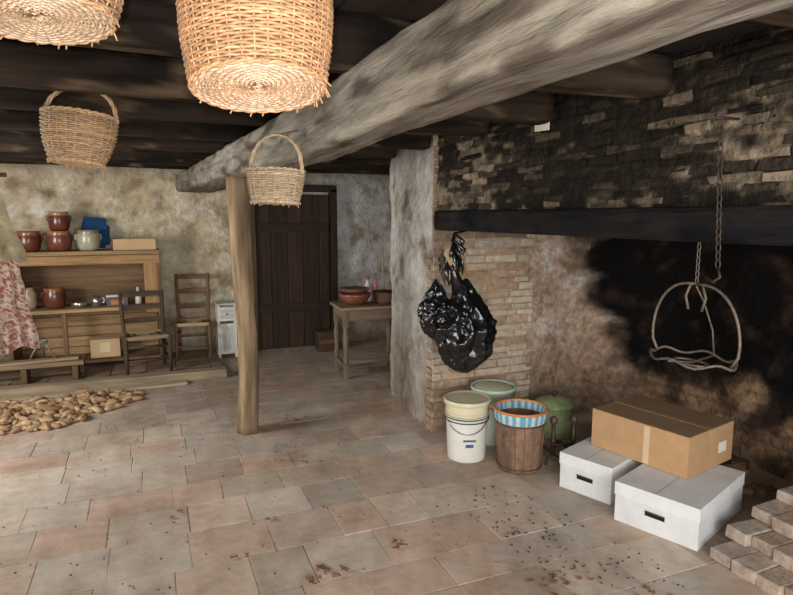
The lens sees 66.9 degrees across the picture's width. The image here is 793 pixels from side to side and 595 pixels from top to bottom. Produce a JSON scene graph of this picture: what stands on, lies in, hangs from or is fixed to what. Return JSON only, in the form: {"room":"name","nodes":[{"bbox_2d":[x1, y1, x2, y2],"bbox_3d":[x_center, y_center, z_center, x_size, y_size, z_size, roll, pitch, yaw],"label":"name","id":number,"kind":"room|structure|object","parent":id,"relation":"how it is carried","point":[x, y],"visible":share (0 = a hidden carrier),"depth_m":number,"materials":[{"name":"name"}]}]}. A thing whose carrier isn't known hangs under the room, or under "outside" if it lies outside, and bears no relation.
{"room":"traditional dwelling","nodes":[
{"label":"traditional dwelling","id":0,"kind":"room"},
{"bbox_2d":[0,152,389,170],"bbox_3d":[-1.990,-1.296,5.545,5.750,0.151,0.243,-3,8,-22],"label":"joist","id":1,"kind":"object","parent":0,"point":[3,155],"depth_m":5.42,"materials":[{"name":"brown wood"}]},
{"bbox_2d":[0,159,389,174],"bbox_3d":[-2.245,-1.387,6.167,5.750,0.141,0.181,-3,8,-22],"label":"joist","id":2,"kind":"object","parent":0,"point":[2,161],"depth_m":6.03,"materials":[{"name":"brown wood"}]},
{"bbox_2d":[0,164,391,360],"bbox_3d":[-2.437,-0.419,6.787,5.800,2.220,0.095,-3,8,-22],"label":"wall","id":3,"kind":"structure","parent":0,"point":[190,230],"depth_m":6.79,"materials":[{"name":"paint"}]},
{"bbox_2d":[250,185,338,351],"bbox_3d":[-1.222,-0.352,7.151,1.065,1.950,0.127,-3,8,-22],"label":"door","id":4,"kind":"structure","parent":3,"relation":"in","point":[311,273],"depth_m":7.16,"materials":[{"name":"brown wood"}]},
{"bbox_2d":[1,0,772,55],"bbox_3d":[-0.706,-1.066,2.942,6.600,0.109,8.800,-3,8,-22],"label":"ceiling","id":5,"kind":"structure","parent":0,"point":[414,10],"depth_m":1.83,"materials":[{"name":"brown wood"}]},
{"bbox_2d":[0,172,39,354],"bbox_3d":[-2.067,-0.327,2.778,0.630,1.270,0.173,-3,8,-22],"label":"hanging cloth","id":6,"kind":"object","parent":5,"relation":"hanging from","point":[18,329],"visible":1,"depth_m":2.93,"materials":[{"name":"multicoloured fabric"}]},
{"bbox_2d":[0,0,123,48],"bbox_3d":[-0.738,-0.656,1.223,0.353,0.220,0.356,-4,9,-27],"label":"wicker basket","id":7,"kind":"object","parent":5,"relation":"hanging from","point":[54,22],"visible":1,"depth_m":1.24,"materials":[{"name":"wicker"}]},
{"bbox_2d":[39,91,119,170],"bbox_3d":[-1.220,-0.690,2.314,0.286,0.394,0.234,-2,8,-12],"label":"wicker basket","id":8,"kind":"object","parent":5,"relation":"hanging from","point":[71,136],"visible":0.97,"depth_m":2.24,"materials":[{"name":"wicker"}]},
{"bbox_2d":[175,0,333,116],"bbox_3d":[-0.309,-0.590,1.340,0.337,0.336,0.345,-6,10,-37],"label":"wicker basket","id":9,"kind":"object","parent":5,"relation":"hanging from","point":[248,56],"visible":1,"depth_m":1.23,"materials":[{"name":"wicker"}]},
{"bbox_2d":[175,0,792,192],"bbox_3d":[-0.612,-0.787,3.133,0.422,0.230,8.015,-4,9,-24],"label":"ceiling beam","id":10,"kind":"structure","parent":5,"relation":"attached to","point":[462,56],"depth_m":1.26,"materials":[{"name":"wood"}]},
{"bbox_2d":[0,143,390,165],"bbox_3d":[-1.725,-1.205,4.902,5.750,0.157,0.152,-3,8,-22],"label":"joist","id":11,"kind":"object","parent":10,"relation":"on","point":[4,147],"depth_m":4.79,"materials":[{"name":"brown wood"}]},
{"bbox_2d":[0,130,396,158],"bbox_3d":[-2.077,-1.081,4.011,4.420,0.161,0.220,-3,8,-22],"label":"joist","id":12,"kind":"object","parent":10,"relation":"on","point":[6,136],"depth_m":4.13,"materials":[{"name":"brown wood"}]},
{"bbox_2d":[0,109,430,149],"bbox_3d":[-1.832,-1.003,3.414,4.420,0.151,0.213,-3,8,-22],"label":"joist","id":13,"kind":"object","parent":10,"relation":"on","point":[23,120],"depth_m":3.57,"materials":[{"name":"brown wood"}]},
{"bbox_2d":[0,86,488,136],"bbox_3d":[-1.557,-0.913,2.746,4.420,0.148,0.236,-3,8,-22],"label":"joist","id":14,"kind":"object","parent":10,"relation":"on","point":[13,98],"depth_m":2.84,"materials":[{"name":"brown wood"}]},
{"bbox_2d":[245,130,305,207],"bbox_3d":[-0.482,-0.515,2.394,0.248,0.309,0.204,1,8,8],"label":"wicker basket","id":15,"kind":"object","parent":10,"relation":"hanging from","point":[271,185],"visible":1,"depth_m":2.33,"materials":[{"name":"wicker"}]},
{"bbox_2d":[0,40,553,124],"bbox_3d":[-1.304,-0.821,2.130,4.420,0.164,0.212,-3,8,-22],"label":"joist","id":16,"kind":"object","parent":10,"relation":"on","point":[29,65],"depth_m":2.19,"materials":[{"name":"brown wood"}]},
{"bbox_2d":[0,0,672,99],"bbox_3d":[-1.044,-0.734,1.498,4.420,0.163,0.176,-3,8,-22],"label":"joist","id":17,"kind":"object","parent":10,"relation":"on","point":[146,26],"depth_m":1.80,"materials":[{"name":"brown wood"}]},
{"bbox_2d":[748,6,792,28],"bbox_3d":[-0.720,-0.627,0.707,4.420,0.159,0.192,-3,8,-22],"label":"joist","id":18,"kind":"object","parent":10,"relation":"on","point":[783,18],"depth_m":1.40,"materials":[{"name":"brown wood"}]},
{"bbox_2d":[0,338,792,594],"bbox_3d":[-0.749,1.207,3.346,6.980,0.105,9.056,-3,8,-22],"label":"floor","id":19,"kind":"structure","parent":0,"point":[34,479],"depth_m":3.32,"materials":[{"name":"tile"}]},
{"bbox_2d":[0,388,143,434],"bbox_3d":[-2.951,0.920,4.798,1.727,0.083,0.913,-3,8,-22],"label":"potatoes","id":20,"kind":"object","parent":19,"relation":"on","point":[46,409],"visible":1,"depth_m":4.91,"materials":[{"name":"beige food"}]},
{"bbox_2d":[0,349,221,386],"bbox_3d":[-3.428,0.770,5.956,3.218,0.051,1.078,-3,8,-22],"label":"raised platform","id":21,"kind":"object","parent":19,"relation":"on","point":[189,359],"visible":0.46,"depth_m":6.16,"materials":[{"name":"wood"}]},
{"bbox_2d":[0,355,85,384],"bbox_3d":[-3.463,0.683,5.602,1.000,0.212,0.260,-3,8,-22],"label":"wooden bench","id":22,"kind":"object","parent":21,"relation":"on","point":[25,369],"visible":0.96,"depth_m":5.62,"materials":[{"name":"brown wood"}]},
{"bbox_2d":[29,340,55,359],"bbox_3d":[-3.296,0.488,5.605,0.180,0.166,0.179,2,8,15],"label":"trivet","id":23,"kind":"object","parent":22,"relation":"on","point":[42,341],"visible":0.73,"depth_m":5.62,"materials":[{"name":"grey metal"}]},
{"bbox_2d":[9,248,161,363],"bbox_3d":[-3.209,0.093,6.258,1.420,1.170,0.440,-3,8,-22],"label":"wooden dresser","id":24,"kind":"object","parent":21,"relation":"on","point":[68,330],"visible":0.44,"depth_m":6.33,"materials":[{"name":"brown wood"}]},
{"bbox_2d":[16,231,42,251],"bbox_3d":[-3.648,-0.556,5.944,0.228,0.200,0.228,2,8,15],"label":"clay pot","id":25,"kind":"object","parent":24,"relation":"on","point":[31,241],"visible":0.7,"depth_m":5.87,"materials":[{"name":"ceramic"}]},
{"bbox_2d":[25,287,37,309],"bbox_3d":[-3.668,0.010,5.992,0.140,0.220,0.140,-3,8,-22],"label":"jug","id":26,"kind":"object","parent":24,"relation":"on","point":[31,294],"visible":0.65,"depth_m":5.95,"materials":[{"name":"ceramic"}]},
{"bbox_2d":[41,286,67,308],"bbox_3d":[-3.468,0.003,6.084,0.208,0.210,0.208,2,8,15],"label":"clay pot","id":27,"kind":"object","parent":24,"relation":"on","point":[54,297],"visible":1,"depth_m":6.01,"materials":[{"name":"ceramic"}]},
{"bbox_2d":[44,231,73,250],"bbox_3d":[-3.398,-0.570,6.045,0.228,0.200,0.228,2,8,15],"label":"clay pot","id":28,"kind":"object","parent":24,"relation":"on","point":[55,240],"visible":0.98,"depth_m":5.96,"materials":[{"name":"ceramic"}]},
{"bbox_2d":[46,212,71,230],"bbox_3d":[-3.393,-0.767,6.031,0.198,0.190,0.198,2,8,15],"label":"clay pot","id":29,"kind":"object","parent":28,"relation":"on","point":[57,221],"visible":1,"depth_m":5.96,"materials":[{"name":"ceramic"}]},
{"bbox_2d":[70,301,87,307],"bbox_3d":[-3.253,0.073,6.150,0.160,0.052,0.160,-3,8,-22],"label":"bowl","id":30,"kind":"object","parent":24,"relation":"on","point":[77,304],"visible":1,"depth_m":6.10,"materials":[{"name":"metal"}]},
{"bbox_2d":[74,230,101,250],"bbox_3d":[-3.145,-0.586,6.125,0.218,0.210,0.218,5,9,30],"label":"pot","id":31,"kind":"object","parent":24,"relation":"on","point":[87,240],"visible":1,"depth_m":6.04,"materials":[{"name":"ceramic"}]},
{"bbox_2d":[81,217,109,247],"bbox_3d":[-3.185,-0.682,6.301,0.312,0.332,0.090,-3,8,-22],"label":"canvas bag","id":32,"kind":"object","parent":24,"relation":"on","point":[89,223],"visible":0.7,"depth_m":6.29,"materials":[{"name":"fabric"}]},
{"bbox_2d":[91,295,104,306],"bbox_3d":[-3.094,0.037,6.203,0.112,0.110,0.090,1,8,11],"label":"mug","id":33,"kind":"object","parent":24,"relation":"on","point":[95,299],"visible":1,"depth_m":6.17,"materials":[{"name":"metal"}]},
{"bbox_2d":[90,335,121,357],"bbox_3d":[-3.064,0.513,6.330,0.280,0.194,0.202,-3,8,-22],"label":"carton","id":34,"kind":"object","parent":24,"relation":"on","point":[100,346],"visible":1,"depth_m":6.25,"materials":[{"name":"cardboard"}]},
{"bbox_2d":[106,294,127,305],"bbox_3d":[-2.920,0.024,6.279,0.205,0.115,0.126,-3,8,-22],"label":"box","id":35,"kind":"object","parent":24,"relation":"on","point":[112,299],"visible":0.79,"depth_m":6.22,"materials":[{"name":"cardboard"}]},
{"bbox_2d":[113,238,155,249],"bbox_3d":[-2.750,-0.565,6.312,0.410,0.113,0.270,-3,8,-22],"label":"cardboard box","id":36,"kind":"object","parent":24,"relation":"on","point":[118,243],"visible":1,"depth_m":6.19,"materials":[{"name":"beige cardboard"}]},
{"bbox_2d":[135,287,141,303],"bbox_3d":[-2.750,-0.024,6.387,0.068,0.180,0.068,-3,8,-22],"label":"glass bottle","id":37,"kind":"object","parent":24,"relation":"on","point":[138,300],"visible":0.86,"depth_m":6.37,"materials":[{"name":"glass"}]},
{"bbox_2d":[118,290,172,374],"bbox_3d":[-2.521,0.341,6.020,0.440,0.782,0.442,-4,9,-29],"label":"chair","id":38,"kind":"object","parent":21,"relation":"on","point":[161,334],"visible":0.98,"depth_m":6.06,"materials":[{"name":"brown wood"}]},
{"bbox_2d":[174,273,211,360],"bbox_3d":[-2.243,0.199,6.615,0.380,0.902,0.422,-2,8,-16],"label":"chair","id":39,"kind":"object","parent":21,"relation":"on","point":[190,322],"visible":1,"depth_m":6.69,"materials":[{"name":"brown wood"}]},
{"bbox_2d":[0,366,226,402],"bbox_3d":[-3.188,0.838,5.313,3.282,0.097,0.276,-3,8,-22],"label":"wooden step edge","id":40,"kind":"object","parent":19,"relation":"on","point":[52,390],"visible":0.93,"depth_m":5.55,"materials":[{"name":"brown wood"}]},
{"bbox_2d":[214,300,237,357],"bbox_3d":[-1.940,0.359,6.841,0.220,0.622,0.253,-3,8,-22],"label":"nightstand","id":41,"kind":"object","parent":19,"relation":"on","point":[226,334],"visible":0.94,"depth_m":6.75,"materials":[{"name":"white wood"}]},
{"bbox_2d":[226,176,258,435],"bbox_3d":[-1.104,0.076,4.348,0.174,1.865,0.187,6,10,37],"label":"wooden post","id":42,"kind":"object","parent":19,"relation":"on","point":[237,192],"visible":0.98,"depth_m":4.29,"materials":[{"name":"brown wood"}]},
{"bbox_2d":[315,329,334,351],"bbox_3d":[-0.849,0.507,7.156,0.205,0.244,0.225,-3,8,-22],"label":"wooden crate","id":43,"kind":"object","parent":19,"relation":"on","point":[324,338],"visible":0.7,"depth_m":7.07,"materials":[{"name":"brown wood"}]},
{"bbox_2d":[0,397,683,594],"bbox_3d":[-0.526,1.149,3.311,2.970,0.014,3.591,-3,8,-22],"label":"dry leaves","id":44,"kind":"object","parent":19,"relation":"on","point":[320,567],"visible":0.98,"depth_m":2.76,"materials":[{"name":"dry leaves"}]},
{"bbox_2d":[330,300,391,379],"bbox_3d":[-0.289,0.411,6.128,0.680,0.715,0.480,-3,8,-19],"label":"wooden side table","id":45,"kind":"object","parent":19,"relation":"on","point":[369,310],"visible":0.6,"depth_m":5.92,"materials":[{"name":"brown wood"}]},
{"bbox_2d":[338,286,370,304],"bbox_3d":[-0.417,-0.014,5.984,0.330,0.165,0.330,-3,8,-22],"label":"terracotta bowl","id":46,"kind":"object","parent":45,"relation":"on","point":[350,295],"visible":1,"depth_m":5.89,"materials":[{"name":"ceramic"}]},
{"bbox_2d":[364,276,370,300],"bbox_3d":[-0.300,-0.090,6.207,0.080,0.255,0.080,-3,8,-22],"label":"detergent bottle","id":47,"kind":"object","parent":45,"relation":"on","point":[367,284],"visible":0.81,"depth_m":6.18,"materials":[{"name":"plastic"}]},
{"bbox_2d":[372,277,377,300],"bbox_3d":[-0.225,-0.088,6.249,0.068,0.240,0.068,-3,8,-22],"label":"bottle","id":48,"kind":"object","parent":45,"relation":"on","point":[374,285],"visible":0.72,"depth_m":6.22,"materials":[{"name":"plastic"}]},
{"bbox_2d":[373,289,391,303],"bbox_3d":[-0.090,-0.005,6.087,0.300,0.120,0.300,-3,8,-22],"label":"bowl","id":49,"kind":"object","parent":45,"relation":"on","point":[383,296],"visible":0.61,"depth_m":5.97,"materials":[{"name":"brown ceramic"}]},
{"bbox_2d":[382,247,384,288],"bbox_3d":[-0.129,-0.249,6.284,0.070,0.551,0.062,-3,8,-22],"label":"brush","id":50,"kind":"object","parent":45,"relation":"on","point":[382,247],"visible":0.56,"depth_m":6.27,"materials":[{"name":"brown wood"}]},
{"bbox_2d":[443,390,490,462],"bbox_3d":[0.467,0.859,3.994,0.312,0.410,0.312,0,8,-2],"label":"plastic bucket","id":51,"kind":"object","parent":19,"relation":"on","point":[466,411],"visible":1,"depth_m":3.89,"materials":[{"name":"plastic"}]},
{"bbox_2d":[471,379,515,444],"bbox_3d":[0.688,0.820,4.297,0.316,0.405,0.316,-3,8,-22],"label":"bucket","id":52,"kind":"object","parent":19,"relation":"on","point":[497,390],"visible":0.52,"depth_m":4.19,"materials":[{"name":"plastic"}]},
{"bbox_2d":[493,398,548,474],"bbox_3d":[0.785,0.887,3.823,0.350,0.400,0.350,-3,8,-22],"label":"waste bin","id":53,"kind":"object","parent":19,"relation":"on","point":[520,423],"visible":1,"depth_m":3.71,"materials":[{"name":"wood"},{"name":"cloth"}]},
{"bbox_2d":[535,390,574,439],"bbox_3d":[1.153,0.842,4.404,0.300,0.330,0.293,1,8,5],"label":"enamel pot","id":54,"kind":"object","parent":19,"relation":"on","point":[562,407],"visible":0.76,"depth_m":4.29,"materials":[{"name":"metal"}]},
{"bbox_2d":[543,414,577,465],"bbox_3d":[1.056,0.901,3.990,0.278,0.322,0.306,-1,8,-11],"label":"andiron","id":55,"kind":"object","parent":19,"relation":"on","point":[573,418],"visible":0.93,"depth_m":3.87,"materials":[{"name":"metal"}]},
{"bbox_2d":[559,436,642,504],"bbox_3d":[1.242,1.012,3.592,0.467,0.216,0.330,-7,11,-42],"label":"carton","id":56,"kind":"object","parent":19,"relation":"on","point":[587,469],"visible":0.83,"depth_m":3.44,"materials":[{"name":"cardboard"}]},
{"bbox_2d":[614,464,744,550],"bbox_3d":[1.523,1.062,3.224,0.637,0.216,0.430,-7,11,-42],"label":"carton","id":57,"kind":"object","parent":19,"relation":"on","point":[688,513],"visible":0.88,"depth_m":3.06,"materials":[{"name":"cardboard"}]},
{"bbox_2d":[591,395,733,478],"bbox_3d":[1.548,0.793,3.524,0.472,0.232,0.604,-5,10,-35],"label":"cardboard box","id":58,"kind":"object","parent":57,"relation":"on","point":[683,442],"visible":1,"depth_m":3.37,"materials":[{"name":"cardboard"}]},
{"bbox_2d":[719,455,776,498],"bbox_3d":[1.935,1.033,3.995,0.454,0.085,1.312,-3,8,-22],"label":"rubble","id":59,"kind":"object","parent":19,"relation":"on","point":[761,491],"visible":0.16,"depth_m":3.48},
{"bbox_2d":[709,486,792,594],"bbox_3d":[2.105,1.104,2.614,1.043,0.308,0.940,-3,8,-22],"label":"bricks","id":60,"kind":"object","parent":19,"relation":"on","point":[760,553],"visible":1,"depth_m":2.77},
{"bbox_2d":[389,135,435,424],"bbox_3d":[0.666,-0.184,5.081,1.352,2.220,1.129,-3,8,-22],"label":"wall","id":61,"kind":"structure","parent":0,"point":[411,171],"depth_m":4.76,"materials":[{"name":"grey paint"}]},
{"bbox_2d":[524,234,792,482],"bbox_3d":[2.590,-0.022,2.805,0.762,2.520,4.749,-5,9,-32],"label":"wall","id":62,"kind":"structure","parent":0,"point":[596,299],"depth_m":4.40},
{"bbox_2d":[425,135,539,431],"bbox_3d":[0.677,-0.118,4.527,0.951,2.200,0.133,-3,8,-22],"label":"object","id":63,"kind":"structure","parent":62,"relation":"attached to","point":[496,264],"depth_m":4.50,"materials":[{"name":"beige brick"}]},
{"bbox_2d":[434,205,792,245],"bbox_3d":[1.165,-0.264,2.186,0.182,0.138,4.400,-3,8,-22],"label":"mantel beam","id":64,"kind":"structure","parent":62,"relation":"attached to","point":[760,224],"depth_m":2.40,"materials":[{"name":"black wood"}]},
{"bbox_2d":[417,230,496,372],"bbox_3d":[0.380,0.035,3.690,0.507,0.885,0.307,0,8,1],"label":"plastic bag","id":65,"kind":"object","parent":64,"relation":"hanging from","point":[462,326],"visible":1,"depth_m":3.64,"materials":[{"name":"plastic"}]},
{"bbox_2d":[437,25,792,209],"bbox_3d":[1.228,-0.608,2.121,0.179,0.587,4.604,-3,8,-22],"label":"chimney breast","id":66,"kind":"object","parent":64,"relation":"on","point":[595,151],"depth_m":2.37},
{"bbox_2d":[534,122,549,131],"bbox_3d":[0.732,-0.872,3.036,0.014,0.060,0.122,-3,8,-22],"label":"paper tag","id":67,"kind":"object","parent":66,"relation":"attached to","point":[543,127],"visible":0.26,"depth_m":3.03,"materials":[{"name":"paper"}]},
{"bbox_2d":[706,112,739,282],"bbox_3d":[1.121,-0.337,2.067,0.058,0.575,0.119,7,10,41],"label":"hanging chain","id":68,"kind":"object","parent":66,"relation":"hanging from","point":[717,113],"visible":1,"depth_m":2.04,"materials":[{"name":"metal"}]},
{"bbox_2d":[649,242,741,371],"bbox_3d":[1.343,-0.324,2.649,0.347,1.261,0.368,3,8,19],"label":"ring","id":69,"kind":"object","parent":68,"relation":"hanging from","point":[685,364],"visible":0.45,"depth_m":2.69,"materials":[{"name":"metal"}]}
]}

